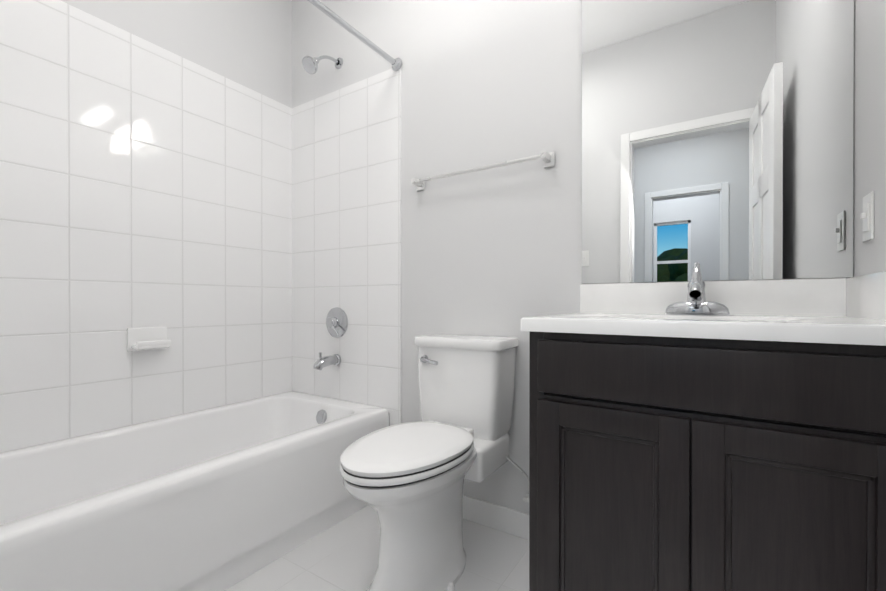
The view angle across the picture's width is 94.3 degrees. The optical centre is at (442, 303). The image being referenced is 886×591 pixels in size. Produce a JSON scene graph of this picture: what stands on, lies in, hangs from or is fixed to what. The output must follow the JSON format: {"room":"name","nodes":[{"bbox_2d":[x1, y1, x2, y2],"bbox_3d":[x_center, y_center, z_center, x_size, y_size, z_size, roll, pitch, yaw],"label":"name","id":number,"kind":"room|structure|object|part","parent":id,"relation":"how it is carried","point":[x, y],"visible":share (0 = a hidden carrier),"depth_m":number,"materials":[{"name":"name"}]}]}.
{"room":"bathroom","nodes":[
{"label":"bathroom","id":0,"kind":"room"},
{"bbox_2d":[61,0,291,107],"bbox_3d":[-1.377,-0.462,1.796,0.120,2.800,1.600,0,0,33],"label":"wall","id":1,"kind":"structure","parent":0,"point":[247,43],"depth_m":2.09,"materials":[{"name":"paint"}]},
{"bbox_2d":[0,0,291,452],"bbox_3d":[-1.323,-0.306,1.761,0.008,1.687,1.600,0,0,33],"label":"wall tile","id":2,"kind":"structure","parent":1,"relation":"attached to","point":[144,183],"depth_m":1.74,"materials":[{"name":"white tile"}]},
{"bbox_2d":[127,327,170,351],"bbox_3d":[-1.263,0.153,1.778,0.075,0.100,0.150,0,0,33],"label":"soap dish","id":3,"kind":"object","parent":2,"relation":"attached to","point":[146,338],"visible":1,"depth_m":1.77,"materials":[{"name":"white ceramic"}]},
{"bbox_2d":[224,505,528,590],"bbox_3d":[-0.298,0.970,1.140,2.648,0.060,1.780,0,0,33],"label":"floor","id":4,"kind":"structure","parent":0,"point":[343,555],"depth_m":1.49,"materials":[{"name":"tile"}]},
{"bbox_2d":[0,391,388,590],"bbox_3d":[-1.005,0.729,1.559,0.746,0.420,1.580,0,0,33],"label":"bathtub","id":5,"kind":"object","parent":4,"relation":"on","point":[222,498],"visible":0.92,"depth_m":1.43,"materials":[{"name":"white ceramic"}]},
{"bbox_2d":[340,334,528,590],"bbox_3d":[-0.016,0.536,1.426,0.481,0.806,0.738,0,0,33],"label":"toilet","id":6,"kind":"object","parent":4,"relation":"on","point":[405,480],"visible":0.92,"depth_m":1.37,"materials":[{"name":"white ceramic"}]},
{"bbox_3d":[-0.110,0.476,1.358,0.362,0.055,0.523,0,0,33],"label":"seat","id":7,"kind":"part","parent":6,"relation":"part of","materials":[{"name":"white plastic"}]},
{"bbox_3d":[-0.057,0.223,1.634,0.093,0.034,0.032,0,0,33],"label":"lever","id":8,"kind":"part","parent":6,"relation":"part of","materials":[{"name":"silver metal"}]},
{"bbox_2d":[521,262,885,590],"bbox_3d":[0.663,0.404,1.096,0.743,1.072,0.562,0,0,33],"label":"bathroom vanity","id":9,"kind":"object","parent":4,"relation":"on","point":[696,433],"visible":1,"depth_m":0.88,"materials":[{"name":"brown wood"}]},
{"bbox_2d":[665,262,729,315],"bbox_3d":[0.751,-0.049,1.221,0.167,0.167,0.216,0,0,33],"label":"faucet","id":10,"kind":"object","parent":9,"relation":"on","point":[696,297],"depth_m":1.26,"materials":[{"name":"silver metal"}]},
{"bbox_2d":[292,0,854,513],"bbox_3d":[0.152,-0.462,1.833,2.648,2.800,0.120,0,0,33],"label":"wall","id":11,"kind":"structure","parent":0,"point":[492,250],"depth_m":1.75,"materials":[{"name":"paint"}]},
{"bbox_2d":[302,55,342,73],"bbox_3d":[-0.621,-1.242,2.120,0.082,0.165,0.228,0,0,33],"label":"shower head","id":12,"kind":"object","parent":11,"relation":"attached to","point":[309,64],"visible":1,"depth_m":2.06},
{"bbox_2d":[292,69,389,412],"bbox_3d":[-0.574,-0.307,2.225,0.748,1.687,0.008,0,0,33],"label":"wall tile","id":13,"kind":"structure","parent":11,"relation":"attached to","point":[341,198],"depth_m":2.19,"materials":[{"name":"white tile"}]},
{"bbox_2d":[313,352,340,369],"bbox_3d":[-0.613,0.298,2.156,0.060,0.092,0.152,0,0,33],"label":"tub spout","id":14,"kind":"object","parent":13,"relation":"attached to","point":[324,361],"visible":1,"depth_m":2.13,"materials":[{"name":"silver metal"}]},
{"bbox_2d":[326,307,347,337],"bbox_3d":[-0.587,0.101,2.195,0.164,0.164,0.057,0,0,33],"label":"shower valve","id":15,"kind":"object","parent":13,"relation":"attached to","point":[336,322],"visible":1,"depth_m":2.19,"materials":[{"name":"silver metal"}]},
{"bbox_2d":[307,0,401,70],"bbox_3d":[-0.650,-1.154,1.324,0.060,0.060,1.582,0,0,33],"label":"curtain rod","id":16,"kind":"object","parent":11,"relation":"attached to","point":[396,63],"visible":0.96,"depth_m":1.75,"materials":[{"name":"silver metal"}]},
{"bbox_2d":[390,68,401,425],"bbox_3d":[-0.231,-0.106,2.005,0.067,2.087,0.008,0,0,33],"label":"wall tile edge","id":17,"kind":"structure","parent":11,"relation":"attached to","point":[395,256],"depth_m":2.00,"materials":[{"name":"white tile"}]},
{"bbox_2d":[411,151,554,190],"bbox_3d":[0.137,-0.556,1.727,0.654,0.056,0.071,0,0,33],"label":"towel rail","id":18,"kind":"object","parent":11,"relation":"attached to","point":[547,158],"visible":1,"depth_m":1.65,"materials":[{"name":"white metal"}]},
{"bbox_2d":[463,495,528,539],"bbox_3d":[0.126,0.888,1.776,0.915,0.100,0.012,0,0,33],"label":"baseboard","id":19,"kind":"structure","parent":11,"relation":"attached to","point":[501,518],"depth_m":1.71,"materials":[{"name":"paint"}]},
{"bbox_2d":[582,0,853,283],"bbox_3d":[0.820,-0.677,1.324,0.727,1.207,0.005,0,0,33],"label":"vanity mirror","id":20,"kind":"object","parent":11,"relation":"attached to","point":[717,139],"visible":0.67,"depth_m":1.29,"materials":[{"name":"clear glass"}]},
{"bbox_2d":[854,0,885,276],"bbox_3d":[0.747,-0.458,0.425,0.120,2.800,1.600,0,0,33],"label":"wall","id":21,"kind":"structure","parent":0,"point":[870,111],"depth_m":1.02,"materials":[{"name":"paint"}]},
{"bbox_2d":[860,191,873,241],"bbox_3d":[1.053,-0.215,1.026,0.016,0.115,0.070,0,0,33],"label":"light switch","id":22,"kind":"object","parent":21,"relation":"attached to","point":[867,215],"visible":1,"depth_m":1.01,"materials":[{"name":"white plastic"}]}
]}

